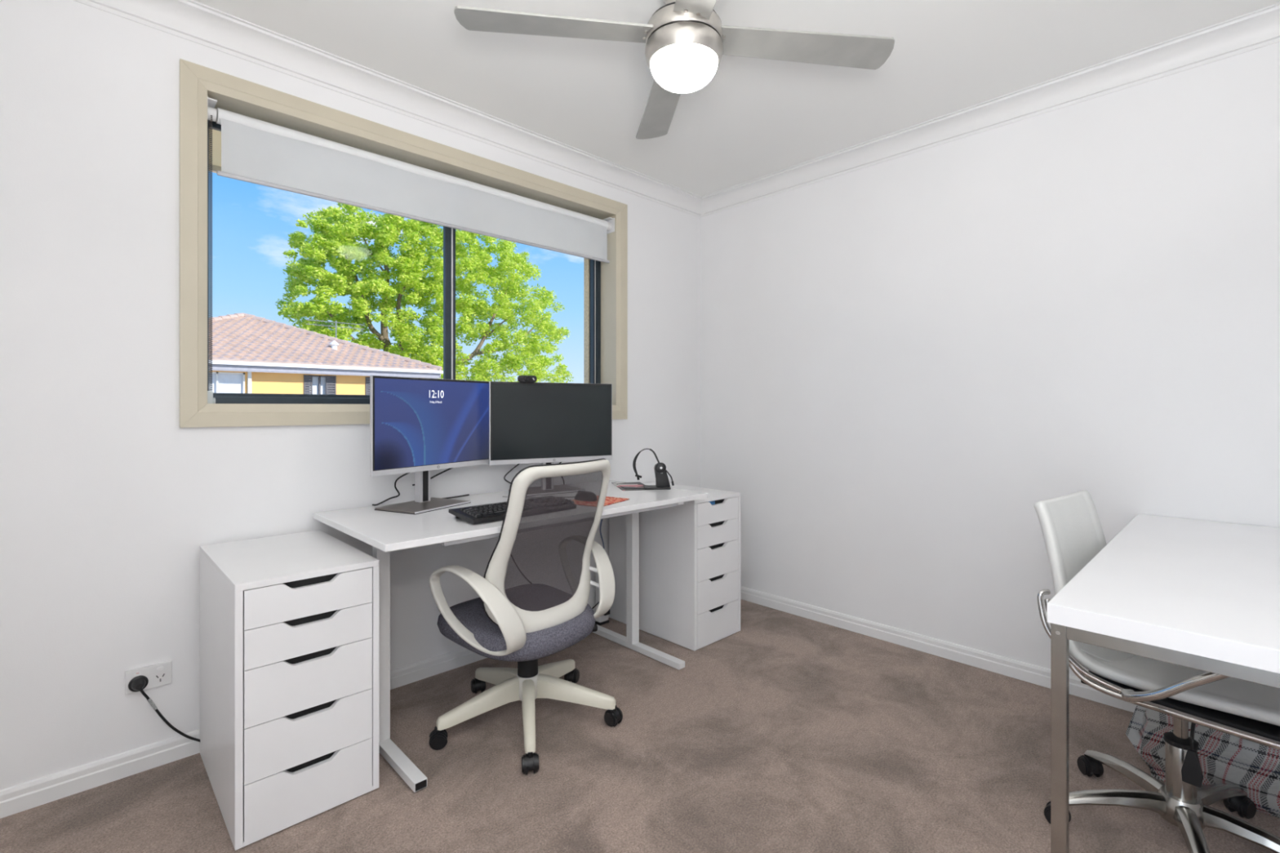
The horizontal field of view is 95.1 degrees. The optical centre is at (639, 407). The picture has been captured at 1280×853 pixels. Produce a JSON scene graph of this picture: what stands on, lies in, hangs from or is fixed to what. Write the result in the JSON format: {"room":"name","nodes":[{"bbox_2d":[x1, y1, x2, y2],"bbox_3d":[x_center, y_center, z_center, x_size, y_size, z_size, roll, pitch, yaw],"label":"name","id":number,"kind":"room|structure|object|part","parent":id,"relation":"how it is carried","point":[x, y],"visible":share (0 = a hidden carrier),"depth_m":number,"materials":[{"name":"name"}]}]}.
{"room":"home office","nodes":[
{"label":"home office","id":0,"kind":"room"},
{"bbox_2d":[0,0,702,790],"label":"wall","id":1,"kind":"structure","parent":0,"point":[108,505],"depth_m":1.85,"materials":[{"name":"paint"}]},
{"bbox_2d":[124,660,172,694],"bbox_3d":[-1.561,0.860,1.862,0.114,0.072,0.014,0,0,-44],"label":"power outlet","id":2,"kind":"object","parent":1,"relation":"attached to","point":[159,674],"visible":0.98,"depth_m":1.87,"materials":[{"name":"white plastic"}]},
{"bbox_2d":[133,671,141,676],"bbox_3d":[-1.578,0.839,1.839,0.019,0.013,0.004,0,0,-44],"label":"switch","id":3,"kind":"object","parent":2,"relation":"attached to","point":[135,673],"depth_m":1.84,"materials":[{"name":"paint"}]},
{"bbox_2d":[156,666,164,671],"bbox_3d":[-1.538,0.839,1.878,0.019,0.013,0.004,0,0,-44],"label":"switch","id":4,"kind":"object","parent":2,"relation":"attached to","point":[158,668],"depth_m":1.88,"materials":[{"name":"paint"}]},
{"bbox_2d":[128,675,199,742],"bbox_3d":[-1.516,0.976,1.875,0.185,0.262,0.038,0,0,-44],"label":"plug","id":5,"kind":"object","parent":2,"relation":"attached to","point":[138,683],"visible":0.99,"depth_m":1.84,"materials":[{"name":"black plastic"}]},
{"bbox_3d":[-1.504,0.990,1.879,0.016,0.234,0.161,0,0,42],"label":"power cord","id":6,"kind":"part","parent":5,"relation":"part of","materials":[{"name":"black rubber"}]},
{"bbox_2d":[0,607,608,818],"bbox_3d":[-0.852,1.113,2.547,3.450,0.074,0.013,0,0,-44],"label":"baseboard","id":7,"kind":"structure","parent":1,"relation":"attached to","point":[23,797],"depth_m":1.82,"materials":[{"name":"paint"}]},
{"bbox_2d":[179,58,627,427],"bbox_3d":[-0.891,-0.535,2.708,1.986,1.204,0.306,0,0,-44],"label":"window","id":8,"kind":"structure","parent":1,"relation":"attached to","point":[605,284],"depth_m":2.25,"materials":[{"name":"beige wood"}]},
{"bbox_3d":[-1.479,-0.535,1.940,0.074,1.203,0.016,0,0,-44],"label":"architrave","id":9,"kind":"part","parent":8,"relation":"part of","materials":[{"name":"beige wood"}]},
{"bbox_3d":[-1.231,-0.537,2.446,0.960,1.006,0.022,0,0,-44],"label":"sash","id":10,"kind":"part","parent":8,"relation":"part of","materials":[{"name":"clear glass"}]},
{"bbox_3d":[-0.791,0.028,2.604,1.986,0.079,0.016,0,0,-44],"label":"architrave","id":11,"kind":"part","parent":8,"relation":"part of","materials":[{"name":"beige wood"}]},
{"bbox_3d":[-0.791,-1.101,2.604,1.986,0.071,0.016,0,0,-44],"label":"architrave","id":12,"kind":"part","parent":8,"relation":"part of","materials":[{"name":"beige wood"}]},
{"bbox_3d":[-0.910,-0.539,2.726,1.836,1.054,0.075,0,0,-44],"label":"frame","id":13,"kind":"part","parent":8,"relation":"part of","materials":[{"name":"grey metal"}]},
{"bbox_3d":[-0.580,-0.537,3.032,0.912,1.006,0.022,0,0,-44],"label":"sash","id":14,"kind":"part","parent":8,"relation":"part of","materials":[{"name":"clear glass"}]},
{"bbox_3d":[-0.103,-0.535,3.267,0.076,1.203,0.016,0,0,-44],"label":"architrave","id":15,"kind":"part","parent":8,"relation":"part of","materials":[{"name":"beige wood"}]},
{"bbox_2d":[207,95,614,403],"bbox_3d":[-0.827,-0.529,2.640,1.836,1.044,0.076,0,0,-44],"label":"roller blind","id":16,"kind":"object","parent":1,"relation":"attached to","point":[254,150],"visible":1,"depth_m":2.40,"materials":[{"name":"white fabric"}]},
{"bbox_3d":[-1.477,-0.515,2.015,0.006,0.995,0.039,0,0,-44],"label":"bead chain","id":17,"kind":"part","parent":16,"relation":"part of","materials":[{"name":"white plastic"}]},
{"bbox_3d":[-0.810,-0.803,2.623,1.776,0.015,0.012,0,0,-44],"label":"rail","id":18,"kind":"part","parent":16,"relation":"part of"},
{"bbox_2d":[0,599,1279,852],"bbox_3d":[0.216,1.210,1.440,3.650,0.120,3.610,0,0,-44],"label":"floor","id":19,"kind":"structure","parent":0,"point":[784,732],"depth_m":1.86,"materials":[{"name":"beige carpet"}]},
{"bbox_2d":[200,529,378,850],"bbox_3d":[-1.123,0.803,1.852,0.362,0.686,0.597,0,0,-44],"label":"drawer unit","id":20,"kind":"object","parent":19,"relation":"on","point":[289,623],"visible":1,"depth_m":1.65,"materials":[{"name":"white laminate"}]},
{"bbox_3d":[-1.247,0.812,1.732,0.018,0.668,0.597,0,0,-44],"label":"panel","id":21,"kind":"part","parent":20,"relation":"part of","materials":[{"name":"white laminate"}]},
{"bbox_3d":[-1.123,0.469,1.852,0.362,0.018,0.597,0,0,-44],"label":"panel","id":22,"kind":"part","parent":20,"relation":"part of","materials":[{"name":"white laminate"}]},
{"bbox_3d":[-0.921,1.062,1.643,0.321,0.146,0.016,0,0,-44],"label":"drawer","id":23,"kind":"part","parent":20,"relation":"part of","materials":[{"name":"white laminate"}]},
{"bbox_3d":[-0.921,0.914,1.643,0.321,0.145,0.016,0,0,-44],"label":"drawer","id":24,"kind":"part","parent":20,"relation":"part of","materials":[{"name":"white laminate"}]},
{"bbox_3d":[-0.921,0.764,1.643,0.321,0.150,0.016,0,0,-44],"label":"drawer","id":25,"kind":"part","parent":20,"relation":"part of","materials":[{"name":"white laminate"}]},
{"bbox_3d":[-0.921,0.636,1.643,0.321,0.103,0.016,0,0,-44],"label":"drawer","id":26,"kind":"part","parent":20,"relation":"part of","materials":[{"name":"white laminate"}]},
{"bbox_3d":[-0.921,0.531,1.643,0.321,0.103,0.016,0,0,-44],"label":"drawer","id":27,"kind":"part","parent":20,"relation":"part of","materials":[{"name":"white laminate"}]},
{"bbox_3d":[-1.123,1.140,1.852,0.327,0.012,0.597,0,0,-44],"label":"rail","id":28,"kind":"part","parent":20,"relation":"part of","materials":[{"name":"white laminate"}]},
{"bbox_3d":[-0.999,0.812,1.972,0.018,0.668,0.597,0,0,-44],"label":"panel","id":29,"kind":"part","parent":20,"relation":"part of","materials":[{"name":"white laminate"}]},
{"bbox_2d":[313,480,707,792],"bbox_3d":[-0.455,0.770,2.427,1.440,0.754,0.706,0,0,-44],"label":"desk","id":30,"kind":"object","parent":19,"relation":"on","point":[386,532],"visible":0.71,"depth_m":1.98,"materials":[{"name":"white laminate"}]},
{"bbox_3d":[-0.876,0.780,1.982,0.044,0.684,0.042,0,0,-44],"label":"leg post","id":31,"kind":"part","parent":30,"relation":"part of","materials":[{"name":"white metal"}]},
{"bbox_2d":[369,375,488,514],"bbox_3d":[-0.838,0.140,2.349,0.212,0.506,0.578,0,0,26],"label":"monitor","id":32,"kind":"object","parent":30,"relation":"on","point":[420,426],"visible":0.98,"depth_m":2.28,"materials":[{"name":"silver metal"}]},
{"bbox_2d":[372,472,409,506],"bbox_3d":[-0.955,0.304,2.368,0.233,0.174,0.055,0,0,-19],"label":"cable","id":33,"kind":"object","parent":32,"relation":"attached to","point":[400,477],"visible":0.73,"depth_m":2.37,"materials":[{"name":"black rubber"}]},
{"bbox_2d":[412,467,453,485],"bbox_3d":[-0.844,0.280,2.403,0.170,0.076,0.011,0,0,-26],"label":"cable","id":34,"kind":"object","parent":32,"relation":"attached to","point":[447,469],"visible":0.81,"depth_m":2.41,"materials":[{"name":"black plastic"}]},
{"bbox_2d":[443,493,469,498],"bbox_3d":[-0.836,0.390,2.509,0.026,0.006,0.242,0,0,44],"label":"cable","id":35,"kind":"object","parent":30,"relation":"on","point":[468,494],"visible":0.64,"depth_m":2.54,"materials":[{"name":"black plastic"}]},
{"bbox_2d":[448,501,509,524],"bbox_3d":[-0.459,0.373,2.157,0.170,0.040,0.440,0,0,44],"label":"keyboard","id":36,"kind":"object","parent":30,"relation":"on","point":[477,514],"visible":0.34,"depth_m":2.02,"materials":[{"name":"black plastic"}]},
{"bbox_2d":[488,381,612,490],"bbox_3d":[-0.435,0.141,2.742,0.585,0.504,0.240,0,0,-28],"label":"monitor","id":37,"kind":"object","parent":30,"relation":"on","point":[535,422],"visible":0.84,"depth_m":2.65,"materials":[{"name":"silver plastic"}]},
{"bbox_2d":[503,463,519,484],"bbox_3d":[-0.572,0.319,2.716,0.094,0.143,0.084,0,0,-44],"label":"cable","id":38,"kind":"object","parent":37,"relation":"attached to","point":[517,464],"visible":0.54,"depth_m":2.71,"materials":[{"name":"black rubber"}]},
{"bbox_2d":[517,375,537,382],"bbox_3d":[-0.504,-0.111,2.601,0.082,0.059,0.051,0,0,-29],"label":"webcam","id":39,"kind":"object","parent":37,"relation":"on","point":[531,379],"visible":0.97,"depth_m":2.58,"materials":[{"name":"black plastic"}]},
{"bbox_3d":[-0.226,0.422,2.186,1.070,0.014,0.022,0,0,-44],"label":"edge rail","id":40,"kind":"part","parent":30,"relation":"part of","materials":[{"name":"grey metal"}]},
{"bbox_2d":[600,519,604,548],"bbox_3d":[-0.150,0.682,2.988,0.044,0.536,0.249,0,0,-27],"label":"cable","id":41,"kind":"object","parent":30,"relation":"hanging from","point":[602,519],"visible":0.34,"depth_m":3.08,"materials":[{"name":"black plastic"}]},
{"bbox_2d":[604,496,629,506],"bbox_3d":[-0.183,0.392,2.444,0.196,0.003,0.231,0,0,30],"label":"mouse pad","id":42,"kind":"object","parent":30,"relation":"on","point":[609,500],"visible":0.26,"depth_m":2.46,"materials":[{"name":"red fabric"}]},
{"bbox_2d":[611,482,645,490],"bbox_3d":[-0.041,0.391,2.910,0.150,0.004,0.293,0,0,-13],"label":"leaflet","id":43,"kind":"object","parent":30,"relation":"on","point":[622,486],"visible":0.96,"depth_m":2.88,"materials":[{"name":"paper"}]},
{"bbox_3d":[-0.035,0.780,2.794,0.044,0.684,0.042,0,0,-44],"label":"leg post","id":44,"kind":"part","parent":30,"relation":"part of","materials":[{"name":"white metal"}]},
{"bbox_2d":[643,462,671,489],"bbox_3d":[0.082,0.331,2.831,0.125,0.124,0.090,0,0,-4],"label":"charging stand","id":45,"kind":"object","parent":30,"relation":"on","point":[662,482],"visible":0.93,"depth_m":2.81,"materials":[{"name":"black plastic"}]},
{"bbox_2d":[632,448,674,485],"bbox_3d":[0.065,0.288,2.804,0.199,0.180,0.029,0,0,-2],"label":"headset","id":46,"kind":"object","parent":45,"relation":"on","point":[660,467],"visible":1,"depth_m":2.80,"materials":[{"name":"black plastic"}]},
{"bbox_2d":[655,462,666,472],"bbox_3d":[0.101,0.290,2.800,0.050,0.050,0.018,0,0,-4],"label":"ear cup","id":47,"kind":"object","parent":46,"relation":"on","point":[660,467],"depth_m":2.79,"materials":[{"name":"black plastic"}]},
{"bbox_2d":[429,457,622,775],"bbox_3d":[-0.433,0.671,2.176,0.648,0.966,0.678,0,0,39],"label":"office chair","id":48,"kind":"object","parent":19,"relation":"on","point":[532,605],"visible":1,"depth_m":2.01,"materials":[{"name":"beige plastic"}]},
{"bbox_3d":[-0.551,0.672,1.925,0.364,0.282,0.120,0,0,20],"label":"loop arm","id":49,"kind":"part","parent":48,"relation":"part of","materials":[{"name":"beige plastic"}]},
{"bbox_3d":[-0.563,1.037,2.062,0.296,0.106,0.046,0,0,-33],"label":"leg","id":50,"kind":"part","parent":48,"relation":"part of","materials":[{"name":"beige plastic"}]},
{"bbox_3d":[-0.547,1.037,2.275,0.296,0.106,0.046,0,0,41],"label":"leg","id":51,"kind":"part","parent":48,"relation":"part of","materials":[{"name":"beige plastic"}]},
{"bbox_2d":[437,597,595,662],"bbox_3d":[-0.445,0.790,2.183,0.504,0.113,0.508,0,0,39],"label":"seat cushion","id":52,"kind":"object","parent":48,"relation":"on","point":[550,634],"depth_m":1.99,"materials":[{"name":"grey fabric"}]},
{"bbox_3d":[-0.376,1.037,1.984,0.046,0.106,0.296,0,0,-12],"label":"leg","id":53,"kind":"part","parent":48,"relation":"part of","materials":[{"name":"beige plastic"}]},
{"bbox_3d":[-0.280,0.477,2.051,0.207,0.570,0.486,0,0,39],"label":"frame","id":54,"kind":"part","parent":48,"relation":"part of","materials":[{"name":"beige plastic"}]},
{"bbox_3d":[-0.342,1.037,2.321,0.046,0.106,0.296,0,0,24],"label":"leg","id":55,"kind":"part","parent":48,"relation":"part of","materials":[{"name":"beige plastic"}]},
{"bbox_3d":[-0.236,1.037,2.139,0.296,0.106,0.046,0,0,6],"label":"leg","id":56,"kind":"part","parent":48,"relation":"part of","materials":[{"name":"beige plastic"}]},
{"bbox_3d":[-0.243,0.863,2.255,0.171,0.037,0.030,0,0,-35],"label":"tilt knob","id":57,"kind":"part","parent":48,"relation":"part of","materials":[{"name":"black plastic"}]},
{"bbox_3d":[-0.215,0.672,2.344,0.120,0.282,0.364,0,0,-33],"label":"loop arm","id":58,"kind":"part","parent":48,"relation":"part of","materials":[{"name":"beige plastic"}]},
{"bbox_2d":[595,567,609,625],"bbox_3d":[-0.195,1.000,3.111,0.068,0.300,0.072,0,0,-44],"label":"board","id":59,"kind":"object","parent":19,"relation":"on","point":[602,620],"visible":0.33,"depth_m":3.10,"materials":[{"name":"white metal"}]},
{"bbox_2d":[608,481,740,651],"bbox_3d":[0.174,0.792,3.095,0.362,0.708,0.610,0,0,-44],"label":"drawer unit","id":60,"kind":"object","parent":19,"relation":"on","point":[690,552],"visible":0.84,"depth_m":2.88,"materials":[{"name":"white laminate"}]},
{"bbox_3d":[0.050,0.801,2.975,0.018,0.690,0.610,0,0,-44],"label":"panel","id":61,"kind":"part","parent":60,"relation":"part of","materials":[{"name":"white laminate"}]},
{"bbox_3d":[0.174,0.447,3.095,0.362,0.018,0.610,0,0,-44],"label":"panel","id":62,"kind":"part","parent":60,"relation":"part of","materials":[{"name":"white laminate"}]},
{"bbox_3d":[0.380,1.058,2.881,0.321,0.151,0.016,0,0,-44],"label":"drawer","id":63,"kind":"part","parent":60,"relation":"part of","materials":[{"name":"white laminate"}]},
{"bbox_3d":[0.380,0.906,2.881,0.321,0.150,0.016,0,0,-44],"label":"drawer","id":64,"kind":"part","parent":60,"relation":"part of","materials":[{"name":"white laminate"}]},
{"bbox_3d":[0.380,0.751,2.881,0.321,0.155,0.016,0,0,-44],"label":"drawer","id":65,"kind":"part","parent":60,"relation":"part of","materials":[{"name":"white laminate"}]},
{"bbox_3d":[0.380,0.619,2.881,0.321,0.106,0.016,0,0,-44],"label":"drawer","id":66,"kind":"part","parent":60,"relation":"part of","materials":[{"name":"white laminate"}]},
{"bbox_3d":[0.380,0.511,2.881,0.321,0.106,0.016,0,0,-44],"label":"drawer","id":67,"kind":"part","parent":60,"relation":"part of","materials":[{"name":"white laminate"}]},
{"bbox_3d":[0.174,1.140,3.095,0.327,0.012,0.610,0,0,-44],"label":"rail","id":68,"kind":"part","parent":60,"relation":"part of","materials":[{"name":"white laminate"}]},
{"bbox_3d":[0.298,0.801,3.214,0.018,0.690,0.610,0,0,-44],"label":"panel","id":69,"kind":"part","parent":60,"relation":"part of","materials":[{"name":"white laminate"}]},
{"bbox_2d":[1033,490,1279,852],"bbox_3d":[1.445,0.709,1.539,0.607,0.889,0.604,0,0,-37],"label":"office chair","id":70,"kind":"object","parent":19,"relation":"on","point":[1073,533],"visible":0.6,"depth_m":1.52,"materials":[{"name":"silver metal"}]},
{"bbox_3d":[1.271,1.065,1.589,0.260,0.069,0.048,0,0,14],"label":"leg","id":71,"kind":"part","parent":70,"relation":"part of","materials":[{"name":"silver metal"}]},
{"bbox_3d":[1.419,1.065,1.713,0.048,0.069,0.260,0,0,-4],"label":"leg","id":72,"kind":"part","parent":70,"relation":"part of","materials":[{"name":"silver metal"}]},
{"bbox_3d":[1.266,0.630,1.405,0.050,0.205,0.527,0,0,-37],"label":"rail","id":73,"kind":"part","parent":70,"relation":"part of","materials":[{"name":"silver metal"}]},
{"bbox_3d":[1.289,0.622,1.301,0.062,0.193,0.362,0,0,-37],"label":"armrest","id":74,"kind":"part","parent":70,"relation":"part of","materials":[{"name":"silver metal"}]},
{"bbox_3d":[1.343,1.065,1.409,0.048,0.069,0.260,0,0,32],"label":"leg","id":75,"kind":"part","parent":70,"relation":"part of","materials":[{"name":"silver metal"}]},
{"bbox_3d":[1.391,0.841,1.469,0.062,0.190,0.040,0,0,-37],"label":"tilt lever","id":76,"kind":"part","parent":70,"relation":"part of","materials":[{"name":"black plastic"}]},
{"bbox_3d":[1.584,1.065,1.610,0.260,0.069,0.048,0,0,-22],"label":"leg","id":77,"kind":"part","parent":70,"relation":"part of","materials":[{"name":"silver metal"}]},
{"bbox_3d":[1.537,1.065,1.422,0.048,0.069,0.260,0,0,-40],"label":"leg","id":78,"kind":"part","parent":70,"relation":"part of","materials":[{"name":"silver metal"}]},
{"bbox_2d":[1047,513,1279,852],"bbox_3d":[1.577,0.775,1.462,1.449,0.750,0.652,0,0,-44],"label":"table","id":79,"kind":"object","parent":19,"relation":"on","point":[1202,595],"visible":0.89,"depth_m":1.19,"materials":[{"name":"white laminate"}]},
{"bbox_3d":[0.854,0.794,1.191,0.026,0.712,0.026,0,0,-44],"label":"leg","id":80,"kind":"part","parent":79,"relation":"part of","materials":[{"name":"silver metal"}]},
{"bbox_3d":[1.068,0.452,0.970,0.026,0.026,0.588,0,0,-44],"label":"rail","id":81,"kind":"part","parent":79,"relation":"part of","materials":[{"name":"silver metal"}]},
{"bbox_2d":[1125,705,1279,817],"bbox_3d":[1.949,1.004,1.746,0.485,0.288,0.736,0,0,-44],"label":"laundry bag","id":82,"kind":"object","parent":19,"relation":"on","point":[1253,767],"visible":0.33,"depth_m":1.69,"materials":[{"name":"fabric"}]},
{"bbox_2d":[193,0,1279,196],"bbox_3d":[0.223,-1.378,1.432,3.650,0.150,3.590,0,0,-44],"label":"ceiling","id":83,"kind":"structure","parent":0,"point":[755,117],"depth_m":2.22,"materials":[{"name":"paint"}]},
{"bbox_2d":[453,0,894,138],"bbox_3d":[0.132,-1.133,1.759,0.999,0.339,0.999,0,0,37],"label":"ceiling fan","id":84,"kind":"object","parent":83,"relation":"hanging from","point":[686,41],"visible":1,"depth_m":1.73,"materials":[{"name":"silver metal"}]},
{"bbox_3d":[-0.245,-1.112,1.708,0.564,0.027,0.127,0,0,-8],"label":"fan blade","id":85,"kind":"part","parent":84,"relation":"part of","materials":[{"name":"silver metal"}]},
{"bbox_3d":[0.082,-1.112,2.135,0.127,0.027,0.564,0,0,-8],"label":"fan blade","id":86,"kind":"part","parent":84,"relation":"part of","materials":[{"name":"silver metal"}]},
{"bbox_3d":[0.132,-1.058,1.759,0.234,0.055,0.234,0,0,-44],"label":"lamp shade","id":87,"kind":"part","parent":84,"relation":"part of","materials":[{"name":"white glass"}]},
{"bbox_3d":[0.132,-1.002,1.759,0.202,0.076,0.202,0,0,-44],"label":"lamp shade","id":88,"kind":"part","parent":84,"relation":"part of","materials":[{"name":"white glass"}]},
{"bbox_3d":[0.182,-1.112,1.382,0.127,0.027,0.564,0,0,-8],"label":"fan blade","id":89,"kind":"part","parent":84,"relation":"part of","materials":[{"name":"silver metal"}]},
{"bbox_3d":[0.509,-1.112,1.809,0.564,0.027,0.127,0,0,-8],"label":"fan blade","id":90,"kind":"part","parent":84,"relation":"part of","materials":[{"name":"silver metal"}]},
{"bbox_2d":[700,41,1279,676],"bbox_3d":[1.584,-0.076,2.579,0.100,2.453,3.350,0,0,-44],"label":"wall","id":91,"kind":"structure","parent":0,"point":[903,357],"depth_m":2.55,"materials":[{"name":"paint"}]},
{"bbox_2d":[740,586,1136,712],"bbox_3d":[1.508,1.113,2.575,0.013,0.074,3.250,0,0,-44],"label":"baseboard","id":92,"kind":"structure","parent":91,"relation":"attached to","point":[1028,673],"depth_m":2.72,"materials":[{"name":"paint"}]},
{"bbox_2d":[700,2,1279,217],"bbox_3d":[1.481,-1.258,2.549,0.089,0.089,3.250,0,0,-44],"label":"trim","id":93,"kind":"structure","parent":91,"relation":"attached to","point":[1260,28],"depth_m":2.41,"materials":[{"name":"paint"}]},
{"label":"outside","id":94,"kind":"structure","parent":0,"visible":0},
{"bbox_3d":[-37.866,4.350,79.399,130.000,0.200,158.000,0,0,-44],"label":"ground","id":95,"kind":"structure","parent":94,"visible":0},
{"bbox_2d":[208,312,443,395],"bbox_3d":[-16.004,0.224,23.593,11.590,8.051,11.540,0,0,-44],"label":"house","id":96,"kind":"structure","parent":95,"relation":"on","point":[251,353],"depth_m":21.02,"materials":[{"name":"tile"}]},
{"bbox_2d":[208,373,242,393],"bbox_3d":[-13.603,-0.290,18.816,1.410,1.680,0.030,0,0,-44],"label":"curtain","id":97,"kind":"object","parent":96,"relation":"hanging from","point":[227,383],"depth_m":19.02,"materials":[{"name":"white fabric"}]},
{"bbox_2d":[305,376,333,394],"bbox_3d":[-11.455,-0.290,20.888,0.960,1.680,0.030,0,0,-44],"label":"curtain","id":98,"kind":"object","parent":96,"relation":"hanging from","point":[315,379],"depth_m":20.85,"materials":[{"name":"white fabric"}]},
{"bbox_2d":[303,374,336,394],"bbox_3d":[-11.358,-0.290,20.788,1.040,1.680,0.050,0,0,-44],"label":"grille","id":99,"kind":"object","parent":96,"relation":"attached to","point":[308,378],"depth_m":20.82,"materials":[{"name":"grey metal"}]},
{"bbox_2d":[329,340,338,350],"bbox_3d":[-11.672,-2.232,22.409,0.800,0.676,0.574,0,0,-44],"label":"roof vent","id":100,"kind":"object","parent":96,"relation":"attached to","point":[334,344],"depth_m":22.40,"materials":[{"name":"white metal"}]},
{"bbox_2d":[365,377,369,395],"bbox_3d":[-9.879,-0.290,22.214,1.030,1.680,0.050,0,0,-44],"label":"grille","id":101,"kind":"object","parent":96,"relation":"attached to","point":[367,383],"depth_m":21.90,"materials":[{"name":"grey metal"}]},
{"bbox_2d":[275,202,573,382],"bbox_3d":[-13.402,-5.077,43.238,23.935,23.924,9.014,0,0,-44],"label":"tree","id":102,"kind":"object","parent":95,"relation":"on","point":[329,241],"visible":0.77,"depth_m":39.32,"materials":[{"name":"green plant"}]}
]}

